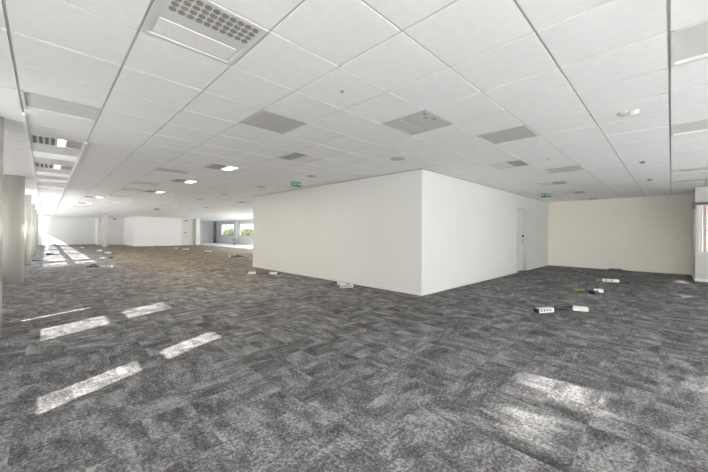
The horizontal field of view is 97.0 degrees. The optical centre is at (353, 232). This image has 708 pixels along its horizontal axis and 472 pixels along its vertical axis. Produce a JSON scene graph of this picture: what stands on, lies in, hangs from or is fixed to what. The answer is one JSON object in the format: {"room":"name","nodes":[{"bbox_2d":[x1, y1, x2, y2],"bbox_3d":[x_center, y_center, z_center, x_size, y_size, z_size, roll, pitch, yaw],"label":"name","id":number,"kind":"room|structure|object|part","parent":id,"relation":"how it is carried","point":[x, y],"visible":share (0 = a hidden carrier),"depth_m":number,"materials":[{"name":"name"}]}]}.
{"room":"open-plan office","nodes":[
{"label":"open-plan office","id":0,"kind":"room"},
{"bbox_2d":[38,216,94,244],"bbox_3d":[-26.325,-0.291,28.251,4.600,2.812,0.200,1,0,-45],"label":"wall","id":1,"kind":"structure","parent":0,"point":[51,230],"depth_m":28.34,"materials":[{"name":"paint"}]},
{"bbox_2d":[95,217,122,244],"bbox_3d":[-23.345,-0.265,29.857,1.900,2.812,2.100,1,0,-45],"label":"wall","id":2,"kind":"structure","parent":0,"point":[115,227],"depth_m":29.20,"materials":[{"name":"paint"}]},
{"bbox_2d":[123,216,181,245],"bbox_3d":[-19.596,-0.238,29.973,3.600,2.812,7.200,1,0,-45],"label":"wall","id":3,"kind":"structure","parent":0,"point":[137,230],"depth_m":27.39,"materials":[{"name":"paint"}]},
{"bbox_2d":[200,221,212,242],"bbox_3d":[-18.212,-0.210,35.974,4.000,2.812,0.600,1,0,-45],"label":"wall","id":4,"kind":"structure","parent":0,"point":[206,227],"depth_m":36.55,"materials":[{"name":"white paint"}]},
{"bbox_2d":[253,169,425,291],"bbox_3d":[-1.089,-0.171,8.709,0.120,2.812,7.030,1,0,-45],"label":"wall","id":5,"kind":"structure","parent":0,"point":[368,230],"depth_m":7.56,"materials":[{"name":"white paint"}]},
{"bbox_2d":[252,265,421,295],"bbox_3d":[-1.142,1.196,8.654,0.012,0.075,7.042,1,0,-45],"label":"baseboard","id":6,"kind":"structure","parent":5,"relation":"attached to","point":[256,266],"depth_m":7.57,"materials":[{"name":"paint"}]},
{"bbox_2d":[0,244,707,471],"bbox_3d":[-7.111,1.276,16.520,15.900,0.120,43.900,1,0,-45],"label":"floor","id":7,"kind":"structure","parent":0,"point":[161,358],"depth_m":2.79,"materials":[{"name":"carpet"}]},
{"bbox_2d":[0,116,3,336],"bbox_3d":[-4.184,-0.059,3.486,0.366,2.512,0.366,1,0,-45],"label":"column","id":8,"kind":"structure","parent":7,"relation":"on","point":[1,118],"depth_m":3.57,"materials":[{"name":"grey paint"}]},
{"bbox_2d":[2,174,24,283],"bbox_3d":[-8.011,-0.075,7.366,0.366,2.512,0.366,1,0,-45],"label":"column","id":9,"kind":"structure","parent":7,"relation":"on","point":[13,185],"depth_m":7.24,"materials":[{"name":"grey paint"}]},
{"bbox_2d":[24,195,31,264],"bbox_3d":[-11.839,-0.090,11.245,0.366,2.512,0.366,1,0,-45],"label":"column","id":10,"kind":"structure","parent":7,"relation":"on","point":[28,198],"depth_m":11.21,"materials":[{"name":"grey paint"}]},
{"bbox_2d":[31,204,34,255],"bbox_3d":[-15.666,-0.106,15.125,0.366,2.512,0.366,1,0,-45],"label":"column","id":11,"kind":"structure","parent":7,"relation":"on","point":[33,205],"depth_m":15.13,"materials":[{"name":"grey paint"}]},
{"bbox_2d":[35,210,36,250],"bbox_3d":[-19.494,-0.121,19.005,0.366,2.512,0.366,1,0,-45],"label":"column","id":12,"kind":"structure","parent":7,"relation":"on","point":[35,210],"depth_m":19.02,"materials":[{"name":"grey paint"}]},
{"bbox_2d":[37,213,37,247],"bbox_3d":[-23.322,-0.137,22.884,0.366,2.512,0.366,1,0,-45],"label":"column","id":13,"kind":"structure","parent":7,"relation":"on","point":[37,213],"depth_m":22.90,"materials":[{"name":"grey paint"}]},
{"bbox_2d":[102,215,107,246],"bbox_3d":[-20.102,-0.106,25.274,0.320,2.512,0.320,1,0,-45],"label":"square column","id":14,"kind":"structure","parent":7,"relation":"on","point":[104,218],"depth_m":25.14,"materials":[{"name":"paint"}]},
{"bbox_2d":[200,243,252,248],"bbox_3d":[-9.435,1.229,27.291,3.680,0.006,24.100,1,0,-45],"label":"strip","id":15,"kind":"object","parent":7,"relation":"on","point":[208,244],"visible":0.35,"depth_m":29.33,"materials":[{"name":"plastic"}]},
{"bbox_2d":[330,281,345,285],"bbox_3d":[-0.380,1.202,7.412,0.427,0.072,0.155,0,0,-20],"label":"outlet box","id":16,"kind":"object","parent":7,"relation":"on","point":[337,282],"visible":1,"depth_m":7.40,"materials":[{"name":"plastic"}]},
{"bbox_2d":[340,284,352,287],"bbox_3d":[-0.166,1.203,7.032,0.290,0.066,0.093,0,0,-23],"label":"outlet box","id":17,"kind":"object","parent":7,"relation":"on","point":[342,285],"visible":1,"depth_m":7.00,"materials":[{"name":"white plastic"}]},
{"bbox_2d":[534,307,564,312],"bbox_3d":[3.112,1.220,4.966,0.570,0.066,0.108,0,0,-14],"label":"outlet box","id":18,"kind":"object","parent":7,"relation":"on","point":[537,309],"visible":1,"depth_m":4.89,"materials":[{"name":"white plastic"}]},
{"bbox_2d":[554,304,588,311],"bbox_3d":[3.508,1.213,5.086,0.482,0.087,0.116,0,0,17],"label":"outlet box","id":19,"kind":"object","parent":7,"relation":"on","point":[574,308],"visible":1,"depth_m":5.04,"materials":[{"name":"white plastic"}]},
{"bbox_2d":[574,287,603,292],"bbox_3d":[5.023,1.227,6.714,0.527,0.090,0.113,0,0,11],"label":"outlet box","id":20,"kind":"object","parent":7,"relation":"on","point":[586,289],"visible":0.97,"depth_m":6.67,"materials":[{"name":"white plastic"}]},
{"bbox_2d":[589,290,598,294],"bbox_3d":[4.942,1.238,6.454,0.090,0.066,0.170,0,0,0],"label":"outlet box","id":21,"kind":"object","parent":7,"relation":"on","point":[593,292],"visible":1,"depth_m":6.41,"materials":[{"name":"plastic"}]},
{"bbox_2d":[596,278,628,282],"bbox_3d":[6.746,1.256,8.174,0.687,0.066,0.156,0,0,38],"label":"outlet box","id":22,"kind":"object","parent":7,"relation":"on","point":[602,279],"visible":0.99,"depth_m":8.17,"materials":[{"name":"white plastic"}]},
{"bbox_2d":[609,268,631,271],"bbox_3d":[9.091,1.280,10.698,0.600,0.066,0.108,0,0,36],"label":"outlet box","id":23,"kind":"object","parent":7,"relation":"on","point":[611,269],"visible":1,"depth_m":10.72,"materials":[{"name":"plastic"}]},
{"bbox_2d":[0,0,707,220],"bbox_3d":[-6.939,-1.304,16.679,15.069,0.021,43.500,1,0,-45],"label":"ceiling","id":24,"kind":"structure","parent":0,"point":[613,53],"depth_m":2.97,"materials":[{"name":"tile"}]},
{"bbox_2d":[22,112,87,215],"bbox_3d":[-15.171,-1.347,15.564,0.628,0.040,33.484,1,0,-45],"label":"trim","id":25,"kind":"structure","parent":24,"relation":"attached to","point":[23,113],"depth_m":6.64,"materials":[{"name":"white metal"}]},
{"bbox_2d":[291,180,300,186],"bbox_3d":[-1.438,-1.212,7.792,0.276,0.140,0.040,1,0,-45],"label":"exit sign","id":26,"kind":"object","parent":24,"relation":"hanging from","point":[293,182],"visible":1,"depth_m":7.78,"materials":[{"name":"green plastic"}]},
{"bbox_2d":[1,0,707,216],"bbox_3d":[-7.092,-1.315,16.528,15.500,0.021,43.500,1,0,-45],"label":"grid","id":27,"kind":"object","parent":24,"relation":"attached to","point":[668,2],"visible":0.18,"depth_m":2.36,"materials":[{"name":"paint"}]},
{"bbox_2d":[37,186,63,188],"bbox_3d":[-8.974,-1.351,9.284,0.584,0.042,0.584,1,0,-45],"label":"panel","id":28,"kind":"object","parent":27,"relation":"attached to","point":[37,186],"visible":0.44,"depth_m":9.29,"materials":[{"name":"white metal"}]},
{"bbox_2d":[36,179,67,182],"bbox_3d":[-7.710,-1.346,8.003,0.584,0.042,0.584,1,0,-45],"label":"panel","id":29,"kind":"object","parent":27,"relation":"attached to","point":[36,179],"visible":0.49,"depth_m":8.02,"materials":[{"name":"white metal"}]},
{"bbox_2d":[35,171,70,177],"bbox_3d":[-6.867,-1.342,7.149,0.584,0.042,0.584,1,0,-45],"label":"panel","id":30,"kind":"object","parent":27,"relation":"attached to","point":[36,172],"visible":0.67,"depth_m":7.15,"materials":[{"name":"white metal"}]},
{"bbox_2d":[33,162,73,170],"bbox_3d":[-6.025,-1.326,6.294,0.584,0.020,0.584,1,0,-45],"label":"vent","id":31,"kind":"object","parent":27,"relation":"attached to","point":[36,164],"visible":0.82,"depth_m":6.28,"materials":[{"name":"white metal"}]},
{"bbox_3d":[-5.896,-1.323,6.421,0.162,0.003,0.480,1,0,-45],"label":"panel","id":32,"kind":"part","parent":31,"relation":"part of","materials":[{"name":"white metal"}]},
{"bbox_2d":[31,150,78,161],"bbox_3d":[-5.182,-1.335,5.440,0.584,0.042,0.584,1,0,-45],"label":"panel","id":33,"kind":"object","parent":27,"relation":"attached to","point":[39,154],"visible":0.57,"depth_m":5.43,"materials":[{"name":"white metal"}]},
{"bbox_2d":[29,134,84,149],"bbox_3d":[-4.339,-1.319,4.586,0.584,0.020,0.584,1,0,-45],"label":"vent","id":34,"kind":"object","parent":27,"relation":"attached to","point":[36,139],"visible":0.81,"depth_m":4.58,"materials":[{"name":"metal"}]},
{"bbox_3d":[-4.210,-1.316,4.713,0.162,0.003,0.480,1,0,-45],"label":"panel","id":35,"kind":"part","parent":34,"relation":"part of","materials":[{"name":"grey metal"}]},
{"bbox_2d":[21,90,100,121],"bbox_3d":[-3.075,-1.327,3.304,0.584,0.042,0.584,1,0,-45],"label":"panel","id":36,"kind":"object","parent":27,"relation":"attached to","point":[31,101],"visible":0.71,"depth_m":3.32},
{"bbox_2d":[119,188,144,191],"bbox_3d":[-6.850,-1.334,9.694,0.584,0.042,0.584,1,0,-45],"label":"panel","id":37,"kind":"object","parent":27,"relation":"attached to","point":[126,189],"visible":0.56,"depth_m":9.77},
{"bbox_2d":[131,181,159,185],"bbox_3d":[-5.586,-1.329,8.413,0.584,0.042,0.584,1,0,-45],"label":"panel","id":38,"kind":"object","parent":27,"relation":"attached to","point":[134,182],"visible":0.61,"depth_m":8.52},
{"bbox_3d":[-5.586,-1.341,8.413,0.544,0.018,0.544,1,0,-45],"label":"panel","id":39,"kind":"part","parent":38,"relation":"part of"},
{"bbox_2d":[142,190,165,193],"bbox_3d":[-6.423,-1.317,10.115,0.584,0.020,0.584,1,0,-45],"label":"vent","id":40,"kind":"object","parent":27,"relation":"attached to","point":[150,191],"visible":0.88,"depth_m":10.05,"materials":[{"name":"white metal"}]},
{"bbox_2d":[153,167,190,174],"bbox_3d":[-3.901,-1.322,6.704,0.584,0.042,0.584,1,0,-45],"label":"panel","id":41,"kind":"object","parent":27,"relation":"attached to","point":[161,170],"visible":0.6,"depth_m":6.80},
{"bbox_3d":[-3.901,-1.334,6.704,0.544,0.018,0.544,1,0,-45],"label":"panel","id":42,"kind":"part","parent":41,"relation":"part of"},
{"bbox_2d":[169,178,200,183],"bbox_3d":[-4.316,-1.308,7.980,0.584,0.020,0.584,1,0,-45],"label":"vent","id":43,"kind":"object","parent":27,"relation":"attached to","point":[174,179],"visible":0.87,"depth_m":7.99,"materials":[{"name":"white metal"}]},
{"bbox_2d":[172,179,185,181],"bbox_3d":[-4.417,-1.308,7.881,0.242,0.008,0.524,1,0,-45],"label":"grille","id":44,"kind":"object","parent":43,"relation":"attached to","point":[173,180],"depth_m":7.87,"materials":[{"name":"grey metal"}]},
{"bbox_2d":[141,0,268,65],"bbox_3d":[-0.962,-1.303,2.017,0.584,0.020,0.584,1,0,-45],"label":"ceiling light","id":45,"kind":"object","parent":27,"relation":"attached to","point":[207,28],"visible":1,"depth_m":1.99,"materials":[{"name":"metal"}]},
{"bbox_2d":[171,1,178,6],"bbox_3d":[-1.016,-1.298,1.779,0.040,0.005,0.040,1,0,-33],"label":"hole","id":46,"kind":"object","parent":45,"relation":"attached to","point":[173,3],"depth_m":1.78,"materials":[{"name":"metal"}]},
{"bbox_2d":[178,10,185,15],"bbox_3d":[-1.018,-1.298,1.850,0.040,0.005,0.040,0,0,-11],"label":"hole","id":47,"kind":"object","parent":45,"relation":"attached to","point":[180,12],"depth_m":1.85,"materials":[{"name":"metal"}]},
{"bbox_2d":[183,1,190,6],"bbox_3d":[-0.945,-1.298,1.776,0.040,0.005,0.040,0,0,-11],"label":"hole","id":48,"kind":"object","parent":45,"relation":"attached to","point":[185,3],"depth_m":1.78,"materials":[{"name":"metal"}]},
{"bbox_3d":[-1.067,-1.301,2.123,0.474,0.005,0.174,1,0,-45],"label":"panel","id":49,"kind":"part","parent":45,"relation":"part of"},
{"bbox_3d":[-1.065,-1.308,2.121,0.524,0.010,0.232,1,0,-45],"label":"plate","id":50,"kind":"part","parent":45,"relation":"part of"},
{"bbox_2d":[193,5,199,10],"bbox_3d":[-0.910,-1.297,1.810,0.040,0.005,0.040,0,0,12],"label":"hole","id":51,"kind":"object","parent":45,"relation":"attached to","point":[195,7],"depth_m":1.81,"materials":[{"name":"metal"}]},
{"bbox_2d":[196,1,203,5],"bbox_3d":[-0.874,-1.297,1.773,0.040,0.005,0.040,0,0,12],"label":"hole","id":52,"kind":"object","parent":45,"relation":"attached to","point":[198,3],"depth_m":1.77,"materials":[{"name":"metal"}]},
{"bbox_2d":[201,10,208,14],"bbox_3d":[-0.876,-1.297,1.844,0.040,0.005,0.040,1,0,-33],"label":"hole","id":53,"kind":"object","parent":45,"relation":"attached to","point":[203,12],"depth_m":1.84,"materials":[{"name":"metal"}]},
{"bbox_2d":[205,5,211,10],"bbox_3d":[-0.839,-1.297,1.807,0.040,0.005,0.040,1,0,-33],"label":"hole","id":54,"kind":"object","parent":45,"relation":"attached to","point":[207,7],"depth_m":1.81,"materials":[{"name":"metal"}]},
{"bbox_3d":[-0.881,-1.305,1.935,0.524,0.015,0.292,1,0,-45],"label":"plate","id":55,"kind":"part","parent":45,"relation":"part of","materials":[{"name":"white metal"}]},
{"bbox_2d":[213,9,220,14],"bbox_3d":[-0.805,-1.296,1.841,0.040,0.005,0.040,0,0,-11],"label":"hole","id":56,"kind":"object","parent":45,"relation":"attached to","point":[215,11],"depth_m":1.84,"materials":[{"name":"metal"}]},
{"bbox_2d":[202,163,241,171],"bbox_3d":[-2.631,-1.302,6.271,0.584,0.020,0.584,1,0,-45],"label":"vent","id":57,"kind":"object","parent":27,"relation":"attached to","point":[215,166],"visible":0.96,"depth_m":6.25,"materials":[{"name":"white metal"}]},
{"bbox_2d":[205,164,224,168],"bbox_3d":[-2.731,-1.301,6.172,0.242,0.008,0.524,1,0,-45],"label":"grille","id":58,"kind":"object","parent":57,"relation":"attached to","point":[211,166],"depth_m":6.17,"materials":[{"name":"grey metal"}]},
{"bbox_2d":[239,109,308,134],"bbox_3d":[-0.951,-1.298,3.714,0.584,0.019,0.584,1,0,-45],"label":"ceiling panel","id":59,"kind":"object","parent":27,"relation":"attached to","point":[266,120],"visible":0.84,"depth_m":3.69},
{"bbox_2d":[276,151,322,163],"bbox_3d":[-0.940,-1.292,5.411,0.584,0.020,0.584,1,0,-45],"label":"vent","id":60,"kind":"object","parent":27,"relation":"attached to","point":[294,156],"visible":0.97,"depth_m":5.38,"materials":[{"name":"white metal"}]},
{"bbox_2d":[280,153,305,159],"bbox_3d":[-1.040,-1.292,5.312,0.242,0.008,0.524,1,0,-45],"label":"grille","id":61,"kind":"object","parent":60,"relation":"attached to","point":[290,156],"depth_m":5.31,"materials":[{"name":"grey metal"}]},
{"bbox_2d":[382,110,451,134],"bbox_3d":[0.746,-1.285,3.703,0.584,0.020,0.584,1,0,-45],"label":"air diffuser","id":62,"kind":"object","parent":27,"relation":"attached to","point":[422,121],"visible":1,"depth_m":3.68,"materials":[{"name":"metal"}]},
{"bbox_3d":[0.641,-1.283,3.809,0.474,0.005,0.174,1,0,-45],"label":"panel","id":63,"kind":"part","parent":62,"relation":"part of","materials":[{"name":"grey metal"}]},
{"bbox_3d":[0.644,-1.291,3.807,0.524,0.010,0.232,1,0,-45],"label":"plate","id":64,"kind":"part","parent":62,"relation":"part of","materials":[{"name":"grey metal"}]},
{"bbox_3d":[0.828,-1.288,3.620,0.524,0.015,0.292,1,0,-45],"label":"plate","id":65,"kind":"part","parent":62,"relation":"part of","materials":[{"name":"grey metal"}]},
{"bbox_2d":[476,124,538,144],"bbox_3d":[2.022,-1.276,4.119,0.584,0.019,0.584,1,0,-45],"label":"ceiling light panel","id":66,"kind":"object","parent":27,"relation":"attached to","point":[521,132],"visible":0.83,"depth_m":4.11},
{"bbox_2d":[487,159,531,168],"bbox_3d":[2.882,-1.264,5.810,0.584,0.020,0.584,1,0,-45],"label":"vent","id":67,"kind":"object","parent":27,"relation":"attached to","point":[515,163],"visible":0.96,"depth_m":5.80,"materials":[{"name":"white metal"}]},
{"bbox_2d":[507,160,527,166],"bbox_3d":[2.981,-1.262,5.710,0.524,0.008,0.242,1,0,-45],"label":"grille","id":68,"kind":"object","parent":67,"relation":"attached to","point":[515,163],"depth_m":5.71,"materials":[{"name":"grey metal"}]},
{"bbox_2d":[536,180,568,185],"bbox_3d":[5.017,-1.242,7.917,0.584,0.020,0.584,1,0,-45],"label":"vent","id":69,"kind":"object","parent":27,"relation":"attached to","point":[563,181],"visible":0.93,"depth_m":7.91,"materials":[{"name":"white metal"}]},
{"bbox_2d":[551,181,566,184],"bbox_3d":[5.116,-1.240,7.816,0.524,0.008,0.242,1,0,-45],"label":"grille","id":70,"kind":"object","parent":69,"relation":"attached to","point":[556,182],"depth_m":7.78,"materials":[{"name":"grey metal"}]},
{"bbox_2d":[542,165,583,173],"bbox_3d":[4.157,-1.254,6.226,0.584,0.019,0.584,1,0,-45],"label":"ceiling light panel","id":71,"kind":"object","parent":27,"relation":"attached to","point":[575,167],"visible":0.84,"depth_m":6.23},
{"bbox_2d":[545,166,581,172],"bbox_3d":[4.157,-1.257,6.226,0.556,0.012,0.556,1,0,-45],"label":"diffuser","id":72,"kind":"object","parent":71,"relation":"attached to","point":[568,168],"depth_m":6.23,"materials":[{"name":"grey metal"}]},
{"bbox_2d":[560,191,586,193],"bbox_3d":[6.725,-1.224,9.602,0.584,0.020,0.584,1,0,-45],"label":"vent","id":73,"kind":"object","parent":27,"relation":"attached to","point":[573,192],"visible":0.95,"depth_m":9.56,"materials":[{"name":"white metal"}]},
{"bbox_2d":[577,198,598,199],"bbox_3d":[8.434,-1.207,11.288,0.584,0.020,0.584,1,0,-45],"label":"vent","id":74,"kind":"object","parent":27,"relation":"attached to","point":[585,198],"visible":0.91,"depth_m":11.38,"materials":[{"name":"grey metal"}]},
{"bbox_2d":[671,19,707,66],"bbox_3d":[2.432,-1.292,1.994,0.584,0.042,0.584,1,0,-45],"label":"panel","id":75,"kind":"object","parent":27,"relation":"attached to","point":[689,43],"visible":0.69,"depth_m":2.15,"materials":[{"name":"white plastic"}]},
{"bbox_2d":[671,119,707,136],"bbox_3d":[4.140,-1.274,3.680,0.584,0.042,0.584,1,0,-45],"label":"panel","id":76,"kind":"object","parent":27,"relation":"attached to","point":[700,125],"visible":0.78,"depth_m":3.81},
{"bbox_2d":[671,167,707,173],"bbox_3d":[6.703,-1.248,6.208,0.584,0.042,0.584,1,0,-45],"label":"panel","id":77,"kind":"object","parent":27,"relation":"attached to","point":[699,169],"visible":0.73,"depth_m":6.32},
{"bbox_2d":[671,178,707,183],"bbox_3d":[7.984,-1.235,7.473,0.584,0.042,0.584,1,0,-45],"label":"panel","id":78,"kind":"object","parent":27,"relation":"attached to","point":[706,179],"visible":0.72,"depth_m":7.60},
{"bbox_3d":[7.984,-1.247,7.473,0.544,0.018,0.544,1,0,-45],"label":"panel","id":79,"kind":"part","parent":78,"relation":"part of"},
{"bbox_2d":[391,157,404,160],"bbox_3d":[0.757,-1.266,5.400,0.260,0.016,0.260,1,0,-45],"label":"ceiling speaker","id":80,"kind":"object","parent":24,"relation":"attached to","point":[392,158],"visible":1,"depth_m":5.35},
{"bbox_2d":[392,158,403,160],"bbox_3d":[0.757,-1.260,5.400,0.213,0.004,0.213,1,0,-45],"label":"grille","id":81,"kind":"object","parent":80,"relation":"attached to","point":[394,159],"depth_m":5.40,"materials":[{"name":"white metal"}]},
{"bbox_2d":[541,192,551,196],"bbox_3d":[5.907,-1.154,9.616,0.040,0.140,0.276,1,0,-45],"label":"exit sign","id":82,"kind":"object","parent":24,"relation":"hanging from","point":[547,194],"visible":1,"depth_m":9.59,"materials":[{"name":"green plastic"}]},
{"bbox_2d":[616,109,639,116],"bbox_3d":[2.870,-1.240,3.284,0.110,0.050,0.185,1,0,-45],"label":"beacon","id":83,"kind":"object","parent":24,"relation":"attached to","point":[634,112],"visible":1,"depth_m":3.26,"materials":[{"name":"white plastic"}]},
{"bbox_2d":[216,194,691,272],"bbox_3d":[-3.114,-0.140,23.661,0.200,2.812,38.940,1,0,-45],"label":"wall","id":84,"kind":"structure","parent":0,"point":[654,233],"depth_m":10.91,"materials":[{"name":"beige paint"}]},
{"bbox_2d":[213,221,215,241],"bbox_3d":[-16.411,-0.044,36.909,0.120,2.512,0.600,1,0,-45],"label":"trim","id":85,"kind":"structure","parent":84,"relation":"attached to","point":[214,222],"depth_m":36.82,"materials":[{"name":"grey paint"}]},
{"bbox_2d":[221,224,233,235],"bbox_3d":[-13.852,-0.273,34.432,0.120,1.250,3.760,1,0,-45],"label":"window","id":86,"kind":"structure","parent":84,"relation":"in","point":[226,229],"depth_m":34.59,"materials":[{"name":"clear glass"}]},
{"bbox_2d":[233,220,237,243],"bbox_3d":[-12.338,-0.028,32.696,0.240,2.512,0.560,1,0,-45],"label":"trim","id":87,"kind":"structure","parent":84,"relation":"attached to","point":[235,234],"depth_m":32.54,"materials":[{"name":"white paint"}]},
{"bbox_2d":[239,223,252,235],"bbox_3d":[-10.593,-0.259,31.129,0.120,1.250,3.760,1,0,-45],"label":"window","id":88,"kind":"structure","parent":84,"relation":"in","point":[244,229],"depth_m":31.34,"materials":[{"name":"clear glass"}]},
{"bbox_2d":[548,264,691,274],"bbox_3d":[9.114,1.285,11.102,0.012,0.060,3.878,1,0,-45],"label":"baseboard","id":89,"kind":"structure","parent":84,"relation":"attached to","point":[548,264],"depth_m":10.75,"materials":[{"name":"beige paint"}]},
{"bbox_2d":[425,170,548,290],"bbox_3d":[4.544,-0.129,9.421,8.900,2.812,0.130,1,0,-45],"label":"wall","id":90,"kind":"structure","parent":0,"point":[471,228],"depth_m":7.77,"materials":[{"name":"white paint"}]},
{"bbox_2d":[253,168,548,202],"bbox_3d":[2.086,-1.232,11.834,9.026,0.018,7.036,1,0,-45],"label":"trim","id":91,"kind":"structure","parent":90,"relation":"attached to","point":[420,168],"depth_m":7.67,"materials":[{"name":"grey paint"}]},
{"bbox_2d":[422,263,548,295],"bbox_3d":[4.542,1.239,9.324,9.020,0.075,0.012,1,0,-45],"label":"baseboard","id":92,"kind":"structure","parent":90,"relation":"attached to","point":[543,265],"depth_m":7.67,"materials":[{"name":"paint"}]},
{"bbox_2d":[517,208,526,272],"bbox_3d":[5.457,0.251,10.314,0.900,2.070,0.142,1,0,-45],"label":"door","id":93,"kind":"structure","parent":90,"relation":"in","point":[521,213],"depth_m":10.52,"materials":[{"name":"paint"}]},
{"bbox_2d":[692,189,699,280],"bbox_3d":[9.934,-0.091,9.112,2.060,2.812,0.100,1,0,-45],"label":"wall","id":94,"kind":"structure","parent":0,"point":[693,193],"depth_m":8.56,"materials":[{"name":"white paint"}]},
{"bbox_2d":[694,187,707,279],"bbox_3d":[10.824,-0.092,6.857,0.200,2.812,4.560,1,0,-45],"label":"wall","id":95,"kind":"structure","parent":0,"point":[701,193],"depth_m":8.38,"materials":[{"name":"paint"}]},
{"bbox_2d":[692,202,707,254],"bbox_3d":[10.656,-0.102,6.906,0.200,1.380,4.345,1,0,-45],"label":"window","id":96,"kind":"structure","parent":95,"relation":"in","point":[703,208],"depth_m":8.33,"materials":[{"name":"paint"}]},
{"bbox_3d":[10.508,-0.125,6.971,0.080,1.335,4.045,1,0,-45],"label":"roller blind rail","id":97,"kind":"part","parent":96,"relation":"part of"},
{"bbox_3d":[10.518,-0.760,6.960,0.060,0.065,4.020,1,0,-45],"label":"head rail","id":98,"kind":"part","parent":96,"relation":"part of","materials":[{"name":"grey metal"}]},
{"bbox_3d":[10.694,-0.097,6.940,0.070,1.320,4.140,1,0,-45],"label":"frame","id":99,"kind":"part","parent":96,"relation":"part of","materials":[{"name":"paint"}]},
{"bbox_3d":[10.731,-0.091,6.913,0.006,1.230,4.050,1,0,-45],"label":"pane","id":100,"kind":"part","parent":96,"relation":"part of","materials":[{"name":"clear glass"}]},
{"bbox_2d":[695,278,707,281],"bbox_3d":[10.737,1.273,6.778,0.015,0.080,4.560,1,0,-45],"label":"baseboard","id":101,"kind":"structure","parent":95,"relation":"attached to","point":[696,279],"depth_m":8.31,"materials":[{"name":"paint"}]},
{"bbox_2d":[695,254,707,278],"bbox_3d":[10.608,0.908,6.891,0.045,0.630,4.185,1,0,-45],"label":"panel","id":102,"kind":"object","parent":95,"relation":"attached to","point":[701,260],"visible":1,"depth_m":8.30,"materials":[{"name":"paint"}]},
{"bbox_3d":[10.678,0.908,6.830,0.030,0.630,4.000,1,0,-45],"label":"door panel","id":103,"kind":"part","parent":102,"relation":"part of","materials":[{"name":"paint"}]},
{"bbox_3d":[-17.957,-0.221,31.871,1.400,2.812,6.400,1,0,-45],"label":"wall","id":104,"kind":"structure","parent":0,"visible":0},
{"bbox_2d":[181,219,194,244],"bbox_3d":[-15.687,-0.026,29.540,1.200,2.440,0.110,1,0,-45],"label":"door","id":105,"kind":"structure","parent":104,"relation":"in","point":[188,225],"depth_m":29.56,"materials":[{"name":"paint"}]},
{"bbox_2d":[195,219,199,244],"bbox_3d":[-15.008,-0.055,30.020,0.360,2.512,0.380,1,0,-45],"label":"trim","id":106,"kind":"structure","parent":104,"relation":"attached to","point":[197,221],"depth_m":29.87,"materials":[{"name":"white paint"}]}
]}

